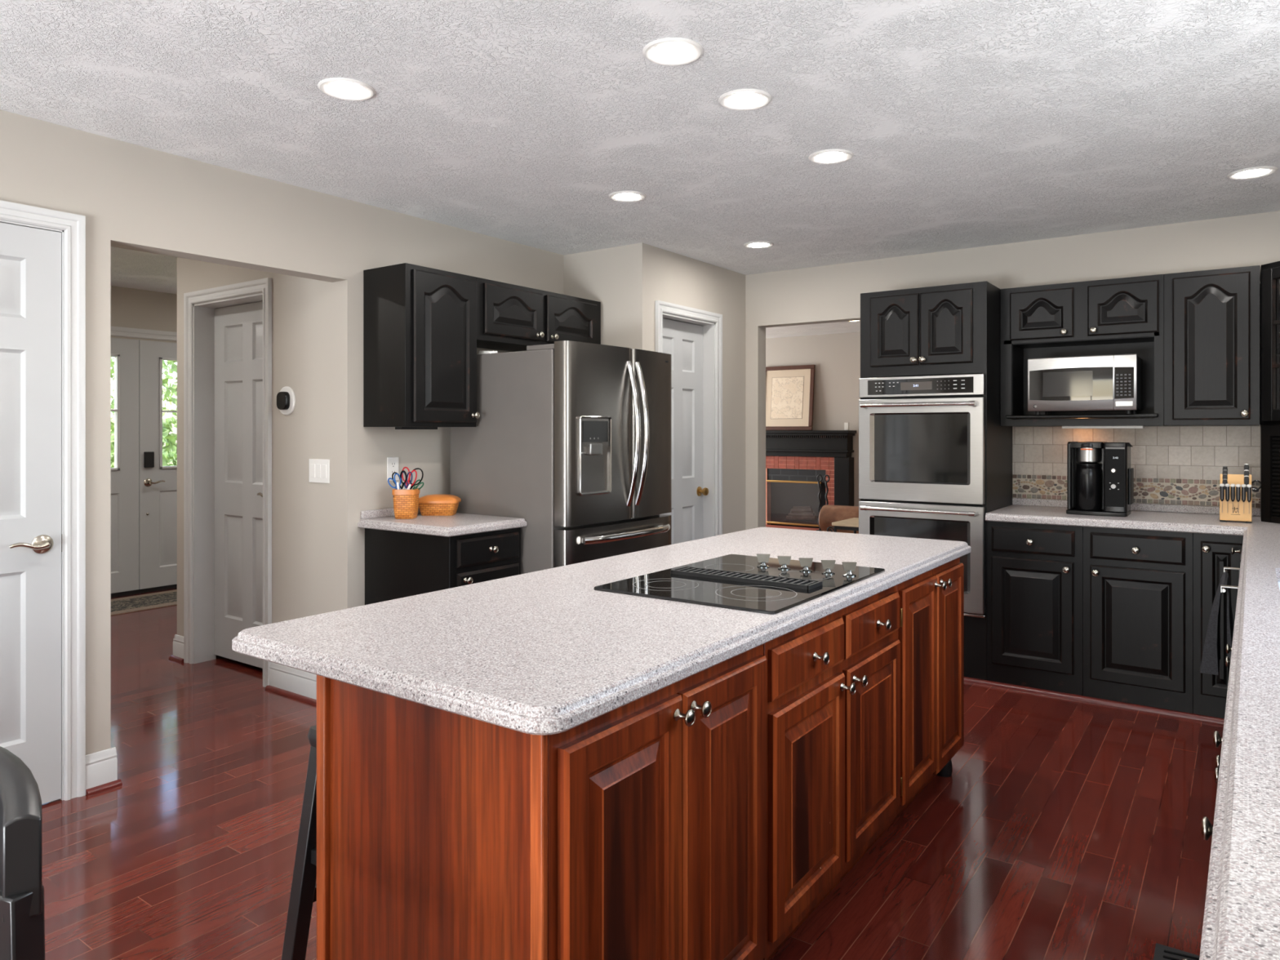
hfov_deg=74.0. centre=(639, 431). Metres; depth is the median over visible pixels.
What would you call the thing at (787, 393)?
print
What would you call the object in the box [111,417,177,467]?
shrub
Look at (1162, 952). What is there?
floor vent
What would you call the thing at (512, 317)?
upper cabinet
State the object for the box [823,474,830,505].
tool
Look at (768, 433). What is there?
mantel shelf
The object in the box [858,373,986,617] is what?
double wall oven
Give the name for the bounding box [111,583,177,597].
threshold
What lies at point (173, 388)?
shrub
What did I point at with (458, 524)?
countertop
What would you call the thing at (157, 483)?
door
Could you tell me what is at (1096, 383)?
microwave
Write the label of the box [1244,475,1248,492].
kitchen knife
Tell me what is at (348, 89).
recessed light
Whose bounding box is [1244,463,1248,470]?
kitchen knife
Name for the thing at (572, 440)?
refrigerator
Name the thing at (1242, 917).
countertop
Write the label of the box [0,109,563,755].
wall
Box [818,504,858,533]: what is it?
leather sofa
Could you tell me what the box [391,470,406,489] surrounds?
scissors
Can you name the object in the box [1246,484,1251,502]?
steak knife
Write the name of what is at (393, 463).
wall outlet
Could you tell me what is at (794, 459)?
fireplace
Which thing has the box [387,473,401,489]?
scissors
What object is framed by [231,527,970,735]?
countertop
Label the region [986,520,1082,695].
base cabinet
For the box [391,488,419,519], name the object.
woven basket
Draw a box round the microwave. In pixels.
[1027,353,1142,414]
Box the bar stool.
[281,724,316,959]
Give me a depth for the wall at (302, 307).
4.30 m
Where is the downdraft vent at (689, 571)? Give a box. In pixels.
[670,566,822,589]
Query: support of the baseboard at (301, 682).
attached to the wall at (302, 307)
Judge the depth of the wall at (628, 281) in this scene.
5.33 m
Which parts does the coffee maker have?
basket lid, plate, water tank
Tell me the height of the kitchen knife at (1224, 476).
0.138 m
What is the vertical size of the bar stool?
0.599 m
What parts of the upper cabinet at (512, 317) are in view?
door, knob, knob, door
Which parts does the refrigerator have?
door, water spout, dispenser panel, freezer drawer, handle, handle, handle, door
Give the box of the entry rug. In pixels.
[111,589,177,615]
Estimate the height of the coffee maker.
0.373 m
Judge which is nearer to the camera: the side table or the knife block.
the knife block
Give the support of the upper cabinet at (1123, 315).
attached to the wall at (824, 294)
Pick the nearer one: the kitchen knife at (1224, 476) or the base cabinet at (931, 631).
the base cabinet at (931, 631)
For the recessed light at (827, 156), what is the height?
0.006 m
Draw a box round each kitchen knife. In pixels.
[1222,469,1227,475]
[1222,473,1227,479]
[1222,479,1227,489]
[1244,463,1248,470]
[1244,469,1248,475]
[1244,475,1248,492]
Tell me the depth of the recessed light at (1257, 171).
3.62 m
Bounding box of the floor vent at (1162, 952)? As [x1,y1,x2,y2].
[1153,942,1199,959]
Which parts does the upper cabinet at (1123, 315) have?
door, knob, knob, door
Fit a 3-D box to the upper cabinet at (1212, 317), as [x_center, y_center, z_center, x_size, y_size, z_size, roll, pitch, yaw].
[2.872,-0.410,4.272,0.392,0.763,0.366,0,0,35]
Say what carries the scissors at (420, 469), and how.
in the woven basket at (406, 502)
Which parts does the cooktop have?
control knob, control knob, control knob, control knob, control knob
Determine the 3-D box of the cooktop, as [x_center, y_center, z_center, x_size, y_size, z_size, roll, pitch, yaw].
[0.313,0.406,2.460,0.544,0.047,0.766,0,0,35]
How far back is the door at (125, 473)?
6.89 m
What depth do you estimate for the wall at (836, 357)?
9.65 m
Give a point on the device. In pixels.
(846, 424)
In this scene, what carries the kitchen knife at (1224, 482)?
in the knife block
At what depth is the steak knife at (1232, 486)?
3.98 m
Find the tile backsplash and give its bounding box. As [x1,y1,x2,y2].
[1012,426,1260,508]
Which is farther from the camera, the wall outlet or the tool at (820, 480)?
the tool at (820, 480)
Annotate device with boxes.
[844,422,848,430]
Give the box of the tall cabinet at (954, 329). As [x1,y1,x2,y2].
[860,280,1012,679]
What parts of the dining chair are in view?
post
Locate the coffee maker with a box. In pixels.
[1066,441,1133,516]
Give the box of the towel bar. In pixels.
[1220,566,1239,592]
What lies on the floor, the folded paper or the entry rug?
the entry rug
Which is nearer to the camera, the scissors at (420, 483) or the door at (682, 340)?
the scissors at (420, 483)
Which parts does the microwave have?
door, door glass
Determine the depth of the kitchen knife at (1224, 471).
4.08 m
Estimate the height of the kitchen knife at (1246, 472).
0.147 m
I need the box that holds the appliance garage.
[1260,425,1279,523]
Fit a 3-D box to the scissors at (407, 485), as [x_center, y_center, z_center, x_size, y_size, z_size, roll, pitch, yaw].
[-1.139,0.279,4.146,0.059,0.169,0.009,0,0,-1]
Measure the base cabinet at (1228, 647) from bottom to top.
0.865 m
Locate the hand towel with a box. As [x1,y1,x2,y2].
[1200,571,1233,675]
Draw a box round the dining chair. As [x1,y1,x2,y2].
[0,746,44,959]
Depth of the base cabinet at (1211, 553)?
3.91 m
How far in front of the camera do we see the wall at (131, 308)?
7.01 m
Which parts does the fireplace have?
brass trim, brass trim, hood panel, dentil moulding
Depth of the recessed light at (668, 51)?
2.46 m
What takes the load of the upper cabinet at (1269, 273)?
attached to the wall at (824, 294)
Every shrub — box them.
[111,356,177,463]
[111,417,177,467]
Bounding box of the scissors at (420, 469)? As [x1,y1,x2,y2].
[409,467,423,489]
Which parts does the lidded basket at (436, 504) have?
lid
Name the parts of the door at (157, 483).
handle, glazing frame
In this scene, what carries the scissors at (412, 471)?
in the woven basket at (406, 502)
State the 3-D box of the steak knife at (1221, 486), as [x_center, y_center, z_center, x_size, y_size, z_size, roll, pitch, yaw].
[2.751,0.316,4.017,0.020,0.139,0.042,0,0,35]
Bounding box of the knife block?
[1219,474,1251,523]
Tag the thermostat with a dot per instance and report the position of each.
(286, 397)
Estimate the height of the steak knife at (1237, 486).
0.139 m
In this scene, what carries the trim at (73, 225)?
attached to the wall at (130, 196)
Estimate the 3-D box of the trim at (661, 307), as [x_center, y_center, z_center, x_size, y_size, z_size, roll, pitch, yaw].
[0.323,0.276,5.398,0.021,2.118,0.767,0,0,35]
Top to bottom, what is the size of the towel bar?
0.076 m
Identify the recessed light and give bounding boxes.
[317,77,375,100]
[608,191,646,202]
[642,37,702,65]
[718,88,771,110]
[743,240,773,248]
[808,149,853,164]
[1226,166,1277,179]
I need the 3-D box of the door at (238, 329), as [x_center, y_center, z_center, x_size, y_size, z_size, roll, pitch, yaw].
[-2.208,0.295,4.755,0.709,2.020,0.095,0,0,35]
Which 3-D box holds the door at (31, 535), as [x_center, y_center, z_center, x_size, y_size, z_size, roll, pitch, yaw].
[-2.298,0.304,2.763,0.095,2.045,0.756,0,0,35]
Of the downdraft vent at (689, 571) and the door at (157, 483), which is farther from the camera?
the door at (157, 483)
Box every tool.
[816,474,822,531]
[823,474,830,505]
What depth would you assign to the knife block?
4.01 m
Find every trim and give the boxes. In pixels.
[0,200,85,800]
[0,219,715,800]
[85,655,316,795]
[111,325,177,341]
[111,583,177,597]
[183,277,271,687]
[655,300,722,535]
[964,676,1224,724]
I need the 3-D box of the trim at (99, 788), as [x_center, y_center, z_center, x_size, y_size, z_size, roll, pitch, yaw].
[-0.692,1.325,4.716,3.663,0.019,2.022,0,0,-21]
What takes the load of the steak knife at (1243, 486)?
in the knife block
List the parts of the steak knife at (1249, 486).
handle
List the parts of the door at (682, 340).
handle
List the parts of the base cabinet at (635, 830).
corner post, panel, corner post, door, knob, knob, door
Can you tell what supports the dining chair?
on the floor
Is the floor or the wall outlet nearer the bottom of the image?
the floor
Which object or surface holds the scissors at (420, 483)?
in the woven basket at (406, 502)
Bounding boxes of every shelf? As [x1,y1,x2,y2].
[765,430,856,435]
[1005,413,1158,419]
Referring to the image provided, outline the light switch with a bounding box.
[309,458,329,483]
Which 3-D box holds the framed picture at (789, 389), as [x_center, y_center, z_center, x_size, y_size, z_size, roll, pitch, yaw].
[1.712,-0.386,9.900,0.660,0.753,0.096,0,0,35]
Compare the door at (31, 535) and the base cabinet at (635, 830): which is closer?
the base cabinet at (635, 830)
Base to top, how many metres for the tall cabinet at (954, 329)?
2.128 m
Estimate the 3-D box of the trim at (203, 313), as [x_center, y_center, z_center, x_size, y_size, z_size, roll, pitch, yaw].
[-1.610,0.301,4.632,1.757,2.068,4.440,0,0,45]
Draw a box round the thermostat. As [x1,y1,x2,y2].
[276,386,295,415]
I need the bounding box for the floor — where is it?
[41,588,1223,959]
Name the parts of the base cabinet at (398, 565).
knob, drawer, drawer, knob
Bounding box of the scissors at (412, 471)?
[401,466,417,487]
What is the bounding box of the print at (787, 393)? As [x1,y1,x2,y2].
[770,376,803,418]
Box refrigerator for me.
[450,340,671,573]
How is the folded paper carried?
on the refrigerator
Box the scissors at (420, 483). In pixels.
[412,479,423,489]
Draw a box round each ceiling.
[0,0,1279,338]
[111,246,177,293]
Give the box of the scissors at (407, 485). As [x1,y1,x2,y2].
[400,471,412,489]
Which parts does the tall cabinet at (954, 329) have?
door, knob, knob, door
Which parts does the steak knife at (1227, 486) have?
handle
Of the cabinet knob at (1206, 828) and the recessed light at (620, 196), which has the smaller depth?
the cabinet knob at (1206, 828)
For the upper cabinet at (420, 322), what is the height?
0.772 m
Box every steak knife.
[1219,483,1224,501]
[1225,484,1230,511]
[1230,484,1235,502]
[1235,484,1240,502]
[1240,484,1246,513]
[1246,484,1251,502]
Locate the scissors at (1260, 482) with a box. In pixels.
[1251,480,1262,494]
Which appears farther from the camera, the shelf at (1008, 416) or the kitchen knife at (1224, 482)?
the shelf at (1008, 416)
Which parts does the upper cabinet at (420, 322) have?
door, knob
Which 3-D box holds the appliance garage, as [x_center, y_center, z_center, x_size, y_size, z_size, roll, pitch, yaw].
[3.186,0.201,3.885,0.560,0.458,0.585,0,0,35]
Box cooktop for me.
[593,553,884,614]
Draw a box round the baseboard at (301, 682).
[85,634,316,789]
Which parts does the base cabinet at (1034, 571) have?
knob, door, drawer, knob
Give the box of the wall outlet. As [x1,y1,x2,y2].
[386,457,399,480]
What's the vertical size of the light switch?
0.116 m
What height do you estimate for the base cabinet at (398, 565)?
0.871 m
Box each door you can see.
[0,222,62,804]
[111,337,138,593]
[138,339,177,589]
[214,301,262,668]
[662,318,708,544]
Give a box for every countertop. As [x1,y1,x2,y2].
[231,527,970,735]
[357,507,527,537]
[985,497,1279,959]
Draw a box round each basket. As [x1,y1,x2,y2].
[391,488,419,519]
[418,493,461,515]
[1075,447,1100,462]
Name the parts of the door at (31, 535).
handle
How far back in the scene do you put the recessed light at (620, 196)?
3.99 m
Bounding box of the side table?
[826,517,858,533]
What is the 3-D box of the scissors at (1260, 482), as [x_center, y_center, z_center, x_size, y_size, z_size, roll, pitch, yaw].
[2.880,0.293,4.016,0.093,0.130,0.036,0,0,36]
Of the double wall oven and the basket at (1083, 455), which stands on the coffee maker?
the basket at (1083, 455)
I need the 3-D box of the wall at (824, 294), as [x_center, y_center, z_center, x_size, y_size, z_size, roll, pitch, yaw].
[1.971,0.115,5.214,4.370,2.440,0.120,0,0,35]
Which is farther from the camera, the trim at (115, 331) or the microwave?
the trim at (115, 331)
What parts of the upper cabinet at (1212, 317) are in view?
knob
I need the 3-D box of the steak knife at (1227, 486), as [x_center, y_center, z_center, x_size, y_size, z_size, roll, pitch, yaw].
[2.768,0.316,4.005,0.020,0.139,0.042,0,0,35]
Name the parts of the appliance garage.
tambour door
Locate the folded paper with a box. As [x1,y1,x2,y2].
[478,351,497,354]
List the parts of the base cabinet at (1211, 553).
knob, door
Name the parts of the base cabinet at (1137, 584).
knob, knob, door, drawer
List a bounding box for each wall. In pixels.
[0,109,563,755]
[111,285,177,342]
[177,257,332,655]
[563,242,745,534]
[745,210,1279,529]
[765,332,860,506]
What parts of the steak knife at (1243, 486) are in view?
handle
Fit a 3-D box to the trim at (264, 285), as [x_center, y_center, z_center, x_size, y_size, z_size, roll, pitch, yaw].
[-2.273,0.270,4.663,0.867,2.131,0.021,0,0,35]
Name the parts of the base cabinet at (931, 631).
door, knob, knob, door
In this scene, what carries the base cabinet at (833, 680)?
on the floor
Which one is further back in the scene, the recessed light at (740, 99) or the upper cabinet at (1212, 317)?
the upper cabinet at (1212, 317)
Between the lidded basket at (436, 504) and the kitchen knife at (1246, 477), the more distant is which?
the lidded basket at (436, 504)
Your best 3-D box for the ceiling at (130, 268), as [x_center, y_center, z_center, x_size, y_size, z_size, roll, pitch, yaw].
[-2.441,-1.215,6.160,3.915,0.100,5.200,0,0,35]
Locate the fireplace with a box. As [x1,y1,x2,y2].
[765,430,856,530]
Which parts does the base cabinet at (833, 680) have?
drawer, door, knob, knob, knob, drawer, door, knob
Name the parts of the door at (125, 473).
glazing frame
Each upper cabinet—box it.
[363,262,479,429]
[476,277,600,351]
[1000,274,1167,428]
[1164,265,1260,426]
[1260,261,1279,425]
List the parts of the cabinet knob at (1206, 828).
knob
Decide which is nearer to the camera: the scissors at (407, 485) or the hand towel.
the hand towel
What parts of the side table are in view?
leg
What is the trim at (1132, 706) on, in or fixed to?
on the floor
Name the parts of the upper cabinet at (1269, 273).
glass pane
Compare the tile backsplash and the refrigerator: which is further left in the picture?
the refrigerator
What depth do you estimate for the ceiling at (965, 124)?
2.92 m
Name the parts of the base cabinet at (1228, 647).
knob, knob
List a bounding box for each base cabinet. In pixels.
[316,644,766,959]
[364,527,520,604]
[763,585,900,959]
[875,557,964,842]
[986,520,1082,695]
[1082,526,1192,713]
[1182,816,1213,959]
[1192,533,1243,718]
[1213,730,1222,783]
[1225,562,1240,666]
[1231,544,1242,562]
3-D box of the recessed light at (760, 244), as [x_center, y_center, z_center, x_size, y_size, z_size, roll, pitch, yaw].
[0.703,-1.102,5.028,0.176,0.006,0.176,0,0,35]
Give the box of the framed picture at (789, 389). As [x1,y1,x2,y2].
[765,364,814,430]
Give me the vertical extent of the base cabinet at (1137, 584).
0.865 m

